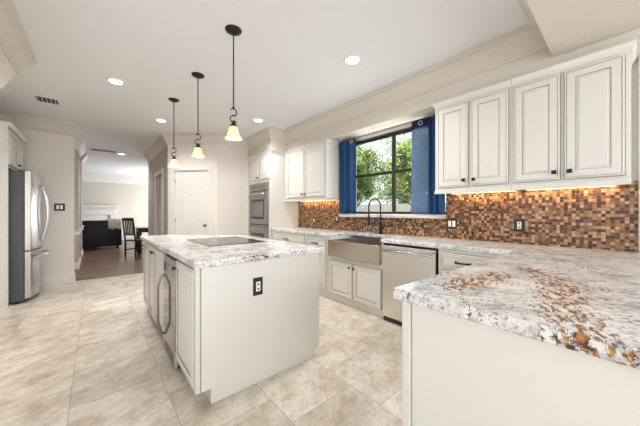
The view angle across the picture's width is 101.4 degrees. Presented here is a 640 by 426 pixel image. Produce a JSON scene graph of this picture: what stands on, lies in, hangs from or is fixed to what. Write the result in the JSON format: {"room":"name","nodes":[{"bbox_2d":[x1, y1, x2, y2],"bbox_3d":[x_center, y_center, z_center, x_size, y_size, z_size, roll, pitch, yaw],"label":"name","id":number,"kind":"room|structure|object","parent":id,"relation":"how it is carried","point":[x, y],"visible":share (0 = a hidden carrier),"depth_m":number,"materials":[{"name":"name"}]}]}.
{"room":"kitchen","nodes":[
{"label":"kitchen","id":0,"kind":"room"},
{"bbox_2d":[0,47,15,88],"bbox_3d":[-1.861,-1.230,1.152,0.180,0.590,3.426,0,0,-41],"label":"wall header","id":1,"kind":"structure","parent":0,"point":[7,72],"depth_m":2.19,"materials":[{"name":"paint"}]},
{"bbox_2d":[10,128,73,276],"bbox_3d":[-4.859,-0.095,4.197,1.346,2.860,0.140,0,0,-41],"label":"wall","id":2,"kind":"structure","parent":0,"point":[49,155],"depth_m":4.44,"materials":[{"name":"paint"}]},
{"bbox_2d":[43,272,75,285],"bbox_3d":[-4.748,1.145,4.173,0.181,0.140,1.270,0,0,43],"label":"baseboard","id":3,"kind":"structure","parent":2,"relation":"attached to","point":[57,279],"depth_m":4.45,"materials":[{"name":"white paint"}]},
{"bbox_2d":[54,203,64,210],"bbox_3d":[-4.436,-0.083,4.462,0.133,0.125,0.008,0,0,-41],"label":"light switch","id":4,"kind":"object","parent":2,"relation":"attached to","point":[57,206],"visible":1,"depth_m":4.46,"materials":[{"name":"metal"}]},
{"bbox_2d":[74,150,79,262],"bbox_3d":[-5.915,-0.155,5.597,1.130,2.740,1.000,0,0,-41],"label":"wall","id":5,"kind":"structure","parent":0,"point":[76,153],"depth_m":5.57,"materials":[{"name":"beige paint"}]},
{"bbox_2d":[74,256,80,269],"bbox_3d":[-5.906,1.145,5.604,1.152,0.140,1.044,0,0,-41],"label":"baseboard","id":6,"kind":"structure","parent":5,"relation":"attached to","point":[76,265],"depth_m":5.58,"materials":[{"name":"white paint"}]},
{"bbox_2d":[74,228,81,234],"bbox_3d":[-5.900,0.440,5.610,1.170,0.110,1.080,0,0,-41],"label":"trim","id":7,"kind":"structure","parent":5,"relation":"attached to","point":[76,232],"depth_m":5.56,"materials":[{"name":"white paint"}]},
{"bbox_2d":[74,139,86,157],"bbox_3d":[-5.869,-1.423,5.636,1.250,0.205,1.240,0,0,-41],"label":"trim","id":8,"kind":"structure","parent":5,"relation":"attached to","point":[80,145],"depth_m":5.58,"materials":[{"name":"white paint"}]},
{"bbox_2d":[80,161,81,251],"bbox_3d":[-7.023,-0.175,6.886,1.130,2.780,0.600,0,0,-41],"label":"wall","id":9,"kind":"structure","parent":0,"point":[80,161],"depth_m":7.09,"materials":[{"name":"beige paint"}]},
{"bbox_2d":[80,153,87,163],"bbox_3d":[-6.978,-1.462,6.925,1.250,0.205,0.840,0,0,-41],"label":"trim","id":10,"kind":"structure","parent":9,"relation":"attached to","point":[84,157],"depth_m":7.04,"materials":[{"name":"white paint"}]},
{"bbox_2d":[82,181,147,239],"bbox_3d":[-10.236,-0.155,9.794,9.250,2.940,0.200,0,0,-41],"label":"wall","id":11,"kind":"structure","parent":0,"point":[132,199],"depth_m":11.22,"materials":[{"name":"beige paint"}]},
{"bbox_2d":[82,172,147,184],"bbox_3d":[-10.163,-1.389,9.708,8.990,0.349,0.024,0,0,-41],"label":"trim","id":12,"kind":"structure","parent":11,"relation":"attached to","point":[88,177],"depth_m":10.99,"materials":[{"name":"white paint"}]},
{"bbox_2d":[82,148,147,176],"bbox_3d":[-8.411,-1.635,7.671,9.250,0.140,6.000,0,0,-41],"label":"ceiling","id":13,"kind":"structure","parent":0,"point":[130,164],"depth_m":8.63,"materials":[{"name":"paint"}]},
{"bbox_2d":[89,148,116,152],"bbox_3d":[-5.518,-1.561,6.677,0.550,0.008,0.300,0,0,-41],"label":"ceiling vent","id":14,"kind":"object","parent":13,"relation":"in","point":[91,149],"visible":0.89,"depth_m":6.66,"materials":[{"name":"metal"}]},
{"bbox_2d":[148,146,167,235],"bbox_3d":[-3.814,-0.155,6.216,0.117,2.740,2.500,0,0,-41],"label":"wall","id":15,"kind":"structure","parent":0,"point":[160,161],"depth_m":6.24,"materials":[{"name":"beige paint"}]},
{"bbox_2d":[154,168,162,234],"bbox_3d":[-3.638,0.145,5.906,0.020,2.140,0.980,0,0,-41],"label":"trim","id":16,"kind":"structure","parent":15,"relation":"attached to","point":[160,171],"depth_m":6.21,"materials":[{"name":"white paint"}]},
{"bbox_2d":[160,177,161,234],"bbox_3d":[-3.555,0.190,5.978,0.025,2.050,0.800,0,0,-41],"label":"door","id":17,"kind":"structure","parent":15,"relation":"in","point":[160,177],"depth_m":6.20,"materials":[{"name":"white paint"}]},
{"bbox_2d":[0,0,548,162],"bbox_3d":[-2.058,-1.423,3.950,3.530,0.205,7.926,0,0,-41],"label":"trim","id":18,"kind":"structure","parent":15,"relation":"attached to","point":[526,40],"depth_m":2.71,"materials":[{"name":"beige paint"}]},
{"bbox_2d":[168,145,216,234],"bbox_3d":[-2.513,-0.155,5.214,1.007,2.740,0.100,0,0,4],"label":"wall","id":19,"kind":"structure","parent":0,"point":[183,154],"depth_m":5.15,"materials":[{"name":"paint"}]},
{"bbox_2d":[170,166,211,234],"bbox_3d":[-2.536,0.158,5.156,0.860,2.115,0.018,0,0,4],"label":"door frame","id":20,"kind":"structure","parent":19,"relation":"attached to","point":[181,168],"depth_m":5.16,"materials":[{"name":"white paint"}]},
{"bbox_2d":[175,171,207,234],"bbox_3d":[-2.538,0.198,5.162,0.689,2.018,0.107,0,0,4],"label":"door","id":21,"kind":"structure","parent":19,"relation":"attached to","point":[191,187],"depth_m":5.18,"materials":[{"name":"white paint"}]},
{"bbox_2d":[0,240,401,425],"bbox_3d":[-4.694,1.275,3.349,9.250,0.120,17.400,0,0,-41],"label":"floor","id":22,"kind":"structure","parent":0,"point":[92,352],"depth_m":2.01,"materials":[{"name":"tile"}]},
{"bbox_2d":[0,120,27,308],"bbox_3d":[-4.547,0.035,3.523,0.690,2.359,1.128,0,0,-41],"label":"tall cabinet","id":23,"kind":"object","parent":22,"relation":"on","point":[12,148],"visible":0.98,"depth_m":3.31,"materials":[{"name":"beige paint"}]},
{"bbox_2d":[8,170,49,303],"bbox_3d":[-4.434,0.327,3.659,0.928,1.774,0.910,0,0,-41],"label":"refrigerator","id":24,"kind":"object","parent":22,"relation":"on","point":[26,189],"visible":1,"depth_m":3.51,"materials":[{"name":"silver metal"}]},
{"bbox_2d":[82,205,119,220],"bbox_3d":[-9.454,0.474,10.110,2.750,1.479,0.339,0,0,-41],"label":"fireplace","id":25,"kind":"object","parent":22,"relation":"on","point":[89,212],"visible":0.28,"depth_m":10.54,"materials":[{"name":"white paint"}]},
{"bbox_2d":[82,205,119,214],"bbox_3d":[-9.454,-0.075,10.110,2.750,0.380,0.339,0,0,-41],"label":"mantel shelf","id":26,"kind":"object","parent":25,"relation":"attached to","point":[86,209],"depth_m":10.52,"materials":[{"name":"white paint"}]},
{"bbox_2d":[82,220,121,247],"bbox_3d":[-7.870,0.744,8.499,2.250,0.941,0.950,0,0,-41],"label":"sofa","id":27,"kind":"object","parent":22,"relation":"on","point":[95,233],"visible":0.38,"depth_m":8.50,"materials":[{"name":"black leather"}]},
{"bbox_2d":[108,219,121,229],"bbox_3d":[-6.936,0.407,8.847,0.381,0.359,0.320,0,0,-41],"label":"throw blanket","id":28,"kind":"object","parent":27,"relation":"on","point":[113,224],"visible":1,"depth_m":8.74,"materials":[{"name":"beige fabric"}]},
{"bbox_2d":[122,218,142,257],"bbox_3d":[-4.963,0.684,7.054,0.387,1.059,0.474,0,0,15],"label":"dining chair","id":29,"kind":"object","parent":22,"relation":"on","point":[131,228],"visible":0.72,"depth_m":6.89,"materials":[{"name":"brown wood"}]},
{"bbox_2d":[135,226,147,253],"bbox_3d":[-4.981,0.835,8.246,1.400,0.759,0.800,0,0,-41],"label":"dining table","id":30,"kind":"object","parent":22,"relation":"on","point":[139,230],"visible":0.32,"depth_m":7.64,"materials":[{"name":"brown wood"}]},
{"bbox_2d":[156,254,180,367],"bbox_3d":[-1.051,0.768,2.295,0.601,0.843,0.420,0,0,-41],"label":"beverage cooler","id":31,"kind":"object","parent":22,"relation":"on","point":[169,333],"visible":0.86,"depth_m":2.10,"materials":[{"name":"silver metal"}]},
{"bbox_2d":[164,334,177,367],"bbox_3d":[-1.225,1.127,2.145,0.023,0.115,0.412,0,0,-41],"label":"grille","id":32,"kind":"object","parent":31,"relation":"attached to","point":[169,349],"depth_m":2.09,"materials":[{"name":"silver metal"}]},
{"bbox_2d":[141,241,318,403],"bbox_3d":[-1.122,0.779,2.748,1.023,0.870,2.230,0,0,-41],"label":"base cabinet","id":33,"kind":"object","parent":22,"relation":"on","point":[229,339],"visible":0.91,"depth_m":1.85,"materials":[{"name":"beige paint"}]},
{"bbox_2d":[140,235,323,268],"bbox_3d":[-1.113,0.322,2.768,1.058,0.041,2.310,0,0,-41],"label":"countertop","id":34,"kind":"structure","parent":33,"relation":"on","point":[196,255],"depth_m":2.10,"materials":[{"name":"stone"}]},
{"bbox_2d":[186,236,265,245],"bbox_3d":[-0.999,0.298,2.741,0.560,0.006,0.740,0,0,-41],"label":"cooktop","id":35,"kind":"object","parent":34,"relation":"in","point":[217,241],"visible":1,"depth_m":2.65,"materials":[{"name":"black glass"}]},
{"bbox_2d":[253,277,262,295],"bbox_3d":[-0.439,0.527,1.858,0.074,0.125,0.009,0,0,-41],"label":"wall outlet","id":36,"kind":"object","parent":33,"relation":"attached to","point":[257,282],"visible":1,"depth_m":1.85,"materials":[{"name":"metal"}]},
{"bbox_2d":[256,281,259,291],"bbox_3d":[-0.439,0.527,1.858,0.033,0.068,0.008,0,0,-41],"label":"receptacle","id":37,"kind":"object","parent":36,"relation":"attached to","point":[257,282],"depth_m":1.85,"materials":[{"name":"white plastic"}]},
{"bbox_2d":[247,149,297,238],"bbox_3d":[-0.987,0.035,5.360,0.685,2.360,0.982,0,0,-41],"label":"tall cabinet","id":38,"kind":"object","parent":22,"relation":"on","point":[269,165],"visible":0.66,"depth_m":4.97,"materials":[{"name":"beige paint"}]},
{"bbox_2d":[249,182,268,238],"bbox_3d":[-1.041,0.176,5.324,0.636,1.474,0.762,0,0,-41],"label":"double oven","id":39,"kind":"object","parent":38,"relation":"in","point":[259,193],"visible":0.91,"depth_m":5.09,"materials":[{"name":"silver metal"}]},
{"bbox_2d":[272,231,304,243],"bbox_3d":[-0.355,0.780,4.626,0.653,0.867,1.006,0,0,-41],"label":"base cabinet","id":40,"kind":"object","parent":22,"relation":"on","point":[282,236],"visible":0.24,"depth_m":4.38,"materials":[{"name":"beige paint"}]},
{"bbox_2d":[305,234,329,297],"bbox_3d":[0.145,0.780,4.045,0.653,0.867,0.522,0,0,-41],"label":"base cabinet","id":41,"kind":"object","parent":22,"relation":"on","point":[321,241],"visible":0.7,"depth_m":3.74,"materials":[{"name":"beige paint"}]},
{"bbox_2d":[328,235,383,317],"bbox_3d":[0.621,0.780,3.496,0.647,0.867,0.925,0,0,-41],"label":"base cabinet","id":42,"kind":"object","parent":22,"relation":"on","point":[357,284],"visible":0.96,"depth_m":3.25,"materials":[{"name":"beige paint"}]},
{"bbox_2d":[328,238,381,264],"bbox_3d":[0.552,0.491,3.422,0.430,0.217,0.860,0,0,-41],"label":"farmhouse sink","id":43,"kind":"object","parent":42,"relation":"in","point":[362,250],"visible":0.91,"depth_m":3.29,"materials":[{"name":"silver metal"}]},
{"bbox_2d":[381,243,437,325],"bbox_3d":[1.101,0.782,2.886,0.646,0.858,0.608,0,0,-41],"label":"dishwasher","id":44,"kind":"object","parent":22,"relation":"on","point":[402,264],"visible":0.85,"depth_m":2.77,"materials":[{"name":"silver metal"}]},
{"bbox_2d":[438,249,502,273],"bbox_3d":[1.504,0.780,2.464,0.653,0.867,0.533,0,0,-41],"label":"base cabinet","id":45,"kind":"object","parent":22,"relation":"on","point":[448,260],"visible":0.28,"depth_m":2.35,"materials":[{"name":"beige paint"}]},
{"bbox_2d":[402,301,639,425],"bbox_3d":[1.486,0.780,1.329,2.134,0.867,1.078,0,0,-41],"label":"base cabinet","id":46,"kind":"object","parent":22,"relation":"on","point":[456,371],"visible":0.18,"depth_m":0.80,"materials":[{"name":"paint"}]},
{"bbox_2d":[271,227,639,369],"bbox_3d":[0.304,0.324,2.697,2.178,0.045,4.792,0,0,-41],"label":"countertop","id":47,"kind":"structure","parent":46,"relation":"on","point":[582,300],"depth_m":1.00,"materials":[{"name":"white stone"}]},
{"bbox_2d":[367,198,384,233],"bbox_3d":[0.746,0.053,3.476,0.306,0.494,0.102,0,0,-41],"label":"kitchen faucet","id":48,"kind":"object","parent":47,"relation":"on","point":[371,200],"visible":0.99,"depth_m":3.52,"materials":[{"name":"metal"}]},
{"bbox_2d":[378,222,382,233],"bbox_3d":[0.825,0.215,3.572,0.060,0.170,0.060,0,0,-41],"label":"faucet","id":49,"kind":"object","parent":48,"relation":"attached to","point":[380,223],"depth_m":3.55,"materials":[{"name":"metal"}]},
{"bbox_2d":[217,145,247,235],"bbox_3d":[-1.564,-0.155,5.580,1.275,2.740,0.100,0,0,-41],"label":"wall","id":50,"kind":"structure","parent":0,"point":[232,162],"depth_m":5.33,"materials":[{"name":"paint"}]},
{"bbox_2d":[0,0,528,153],"bbox_3d":[-1.127,-1.595,2.460,5.000,0.140,11.400,0,0,-41],"label":"ceiling","id":51,"kind":"structure","parent":0,"point":[290,69],"depth_m":2.57,"materials":[{"name":"paint"}]},
{"bbox_2d":[31,94,61,105],"bbox_3d":[-3.717,-1.521,3.570,0.270,0.008,0.270,0,0,-41],"label":"ceiling vent","id":52,"kind":"object","parent":51,"relation":"in","point":[37,98],"visible":1,"depth_m":3.56,"materials":[{"name":"metal"}]},
{"bbox_2d":[106,77,125,85],"bbox_3d":[-2.384,-1.522,3.062,0.186,0.006,0.186,0,0,-41],"label":"recessed light","id":53,"kind":"object","parent":51,"relation":"in","point":[115,81],"visible":1,"depth_m":3.05,"materials":[{"name":"white plastic"}]},
{"bbox_2d":[154,119,166,122],"bbox_3d":[-2.650,-1.522,4.367,0.186,0.006,0.186,0,0,-41],"label":"recessed light","id":54,"kind":"object","parent":51,"relation":"in","point":[157,120],"visible":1,"depth_m":4.36,"materials":[{"name":"white"}]},
{"bbox_2d":[168,98,178,167],"bbox_3d":[-1.984,-1.069,3.557,0.146,0.910,0.146,0,0,-41],"label":"pendant lamp","id":55,"kind":"object","parent":51,"relation":"hanging from","point":[173,163],"visible":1,"depth_m":3.55,"materials":[{"name":"beige"}]},
{"bbox_2d":[191,72,204,157],"bbox_3d":[-1.358,-1.069,2.917,0.146,0.910,0.146,0,0,-41],"label":"pendant lamp","id":56,"kind":"object","parent":51,"relation":"hanging from","point":[197,153],"visible":1,"depth_m":2.91,"materials":[{"name":"beige glass"}]},
{"bbox_2d":[224,24,242,140],"bbox_3d":[-0.725,-1.069,2.195,0.146,0.910,0.146,0,0,-41],"label":"pendant lamp","id":57,"kind":"object","parent":51,"relation":"hanging from","point":[233,134],"visible":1,"depth_m":2.18,"materials":[{"name":"beige glass"}]},
{"bbox_2d":[252,119,263,122],"bbox_3d":[-1.033,-1.522,4.366,0.186,0.006,0.186,0,0,-41],"label":"recessed light","id":58,"kind":"object","parent":51,"relation":"in","point":[254,120],"visible":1,"depth_m":4.36,"materials":[{"name":"white"}]},
{"bbox_2d":[343,54,361,64],"bbox_3d":[0.326,-1.522,2.628,0.186,0.006,0.186,0,0,-41],"label":"recessed light","id":59,"kind":"object","parent":51,"relation":"in","point":[353,59],"visible":1,"depth_m":2.61,"materials":[{"name":"white"}]},
{"bbox_2d":[248,140,284,156],"bbox_3d":[-0.973,-1.336,5.395,0.620,0.378,0.950,0,0,-41],"label":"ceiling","id":60,"kind":"structure","parent":0,"point":[274,145],"depth_m":5.00,"materials":[{"name":"beige paint"}]},
{"bbox_2d":[285,28,639,151],"bbox_3d":[1.035,-1.336,3.297,0.310,0.378,4.850,0,0,-41],"label":"soffit","id":61,"kind":"structure","parent":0,"point":[410,110],"depth_m":2.82,"materials":[{"name":"beige paint"}]},
{"bbox_2d":[298,59,639,252],"bbox_3d":[1.323,-0.145,3.314,0.172,2.960,9.500,0,0,-41],"label":"wall","id":62,"kind":"structure","parent":0,"point":[604,218],"depth_m":2.40,"materials":[{"name":"tile"}]},
{"bbox_2d":[284,138,338,201],"bbox_3d":[-0.174,-0.666,4.641,0.363,0.958,1.215,0,0,-41],"label":"upper cabinet","id":63,"kind":"object","parent":62,"relation":"attached to","point":[312,169],"visible":0.98,"depth_m":4.33,"materials":[{"name":"beige paint"}]},
{"bbox_2d":[338,127,410,146],"bbox_3d":[0.874,-1.070,3.650,0.057,0.044,1.725,0,0,-41],"label":"curtain rod","id":64,"kind":"object","parent":62,"relation":"attached to","point":[408,127],"visible":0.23,"depth_m":3.62,"materials":[{"name":"black metal"}]},
{"bbox_2d":[339,139,355,212],"bbox_3d":[0.422,-0.550,4.086,0.074,1.140,0.327,0,0,-41],"label":"curtain","id":65,"kind":"object","parent":64,"relation":"hanging from","point":[347,148],"visible":1,"depth_m":4.10,"materials":[{"name":"fabric"}]},
{"bbox_2d":[411,118,427,213],"bbox_3d":[1.202,-0.550,3.178,0.043,1.140,0.221,0,0,-41],"label":"sheer curtain","id":66,"kind":"object","parent":64,"relation":"hanging from","point":[419,171],"visible":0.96,"depth_m":3.16,"materials":[{"name":"blue fabric"}]},
{"bbox_2d":[428,115,444,214],"bbox_3d":[1.344,-0.545,3.019,0.062,1.150,0.178,0,0,-41],"label":"curtain","id":67,"kind":"object","parent":64,"relation":"hanging from","point":[436,202],"visible":0.6,"depth_m":3.07,"materials":[{"name":"fabric"}]},
{"bbox_2d":[355,123,411,140],"bbox_3d":[0.967,-1.121,3.601,0.018,0.047,1.620,0,0,-41],"label":"trim","id":68,"kind":"structure","parent":62,"relation":"attached to","point":[408,124],"depth_m":3.66,"materials":[{"name":"white paint"}]},
{"bbox_2d":[339,214,441,218],"bbox_3d":[0.885,0.054,3.683,0.144,0.046,1.630,0,0,-41],"label":"window sill","id":69,"kind":"structure","parent":62,"relation":"attached to","point":[340,215],"depth_m":3.44,"materials":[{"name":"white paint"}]},
{"bbox_2d":[352,128,446,213],"bbox_3d":[1.036,-0.535,3.661,0.055,1.126,1.516,0,0,-41],"label":"window","id":70,"kind":"structure","parent":62,"relation":"in","point":[394,171],"depth_m":3.64,"materials":[{"name":"brown metal"}]},
{"bbox_2d":[447,218,456,228],"bbox_3d":[1.495,0.133,2.974,0.008,0.120,0.116,0,0,-41],"label":"light switch","id":71,"kind":"object","parent":62,"relation":"attached to","point":[451,222],"visible":1,"depth_m":2.97,"materials":[{"name":"plastic"}]},
{"bbox_2d":[432,79,511,193],"bbox_3d":[1.544,-0.666,2.628,0.383,0.958,0.699,0,0,-41],"label":"upper cabinet","id":72,"kind":"object","parent":62,"relation":"attached to","point":[473,129],"visible":0.99,"depth_m":2.47,"materials":[{"name":"beige paint"}]},
{"bbox_2d":[451,190,516,193],"bbox_3d":[1.665,-0.207,2.711,0.036,0.014,0.600,0,0,-41],"label":"light","id":73,"kind":"object","parent":72,"relation":"attached to","point":[509,190],"visible":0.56,"depth_m":2.69,"materials":[{"name":"white paint"}]},
{"bbox_2d":[514,219,524,231],"bbox_3d":[1.902,0.127,2.501,0.009,0.120,0.088,0,0,-41],"label":"wall outlet","id":74,"kind":"object","parent":62,"relation":"attached to","point":[519,224],"visible":1,"depth_m":2.50,"materials":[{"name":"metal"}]},
{"bbox_2d":[511,38,637,189],"bbox_3d":[1.998,-0.666,2.101,0.383,0.958,0.691,0,0,-41],"label":"upper cabinet","id":75,"kind":"object","parent":62,"relation":"attached to","point":[571,119],"visible":1,"depth_m":1.96,"materials":[{"name":"beige paint"}]},
{"bbox_2d":[529,185,617,189],"bbox_3d":[2.092,-0.207,2.215,0.036,0.014,0.570,0,0,-41],"label":"light","id":76,"kind":"object","parent":75,"relation":"attached to","point":[606,185],"visible":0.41,"depth_m":2.17,"materials":[{"name":"white paint"}]},
{"bbox_2d":[639,57,639,251],"bbox_3d":[2.407,-0.422,1.913,0.035,1.445,0.102,0,0,-41],"label":"trim","id":77,"kind":"structure","parent":62,"relation":"attached to","point":[639,57],"depth_m":1.94,"materials":[{"name":"white paint"}]},
{"bbox_2d":[526,0,639,56],"bbox_3d":[1.421,-1.380,-0.510,4.690,0.290,3.374,0,0,-41],"label":"ceiling","id":78,"kind":"structure","parent":0,"point":[566,26],"depth_m":1.69,"materials":[{"name":"beige paint"}]},
{"label":"outside","id":79,"kind":"structure","parent":0,"visible":0},
{"bbox_3d":[5.239,1.515,16.376,22.700,0.200,34.000,0,0,-41],"label":"lawn","id":80,"kind":"structure","parent":79,"visible":0},
{"bbox_2d":[357,172,377,204],"bbox_3d":[1.901,-1.029,15.670,2.983,4.922,3.293,0,0,19],"label":"tree","id":81,"kind":"object","parent":80,"relation":"on","point":[358,199],"visible":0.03,"depth_m":15.83,"materials":[{"name":"green plant"}]},
{"bbox_2d":[357,144,391,211],"bbox_3d":[1.432,-0.733,9.292,2.399,4.312,2.287,0,0,-41],"label":"tree","id":82,"kind":"object","parent":80,"relation":"on","point":[364,157],"visible":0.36,"depth_m":8.85,"materials":[{"name":"green plant"}]},
{"bbox_2d":[360,132,411,203],"bbox_3d":[5.890,-2.557,18.901,7.428,8.285,8.408,0,0,34],"label":"tree","id":83,"kind":"object","parent":80,"relation":"on","point":[386,143],"visible":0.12,"depth_m":18.76,"materials":[{"name":"green plant"}]},
{"bbox_2d":[372,157,410,203],"bbox_3d":[4.320,-0.925,13.014,3.508,4.715,3.743,0,0,-34],"label":"tree","id":84,"kind":"object","parent":80,"relation":"on","point":[399,189],"visible":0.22,"depth_m":12.86,"materials":[{"name":"green plant"}]},
{"bbox_2d":[382,134,411,210],"bbox_3d":[3.062,-0.552,8.128,1.886,3.955,2.277,0,0,-28],"label":"tree","id":85,"kind":"object","parent":80,"relation":"on","point":[403,151],"visible":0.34,"depth_m":8.07,"materials":[{"name":"green plant"}]},
{"bbox_2d":[357,203,445,211],"bbox_3d":[2.206,0.534,11.827,0.170,1.761,13.057,0,0,-41],"label":"fence","id":86,"kind":"object","parent":80,"relation":"on","point":[405,207],"visible":0.02,"depth_m":11.05,"materials":[{"name":"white wood"}]},
{"bbox_3d":[-2.220,-0.145,0.188,0.120,2.960,9.380,0,0,-41],"label":"wall","id":87,"kind":"structure","parent":0,"visible":0},
{"bbox_2d":[0,111,83,137],"bbox_3d":[-4.024,-1.423,3.411,1.346,0.205,2.420,0,0,-41],"label":"trim","id":88,"kind":"structure","parent":87,"relation":"attached to","point":[24,122],"depth_m":4.29,"materials":[{"name":"beige paint"}]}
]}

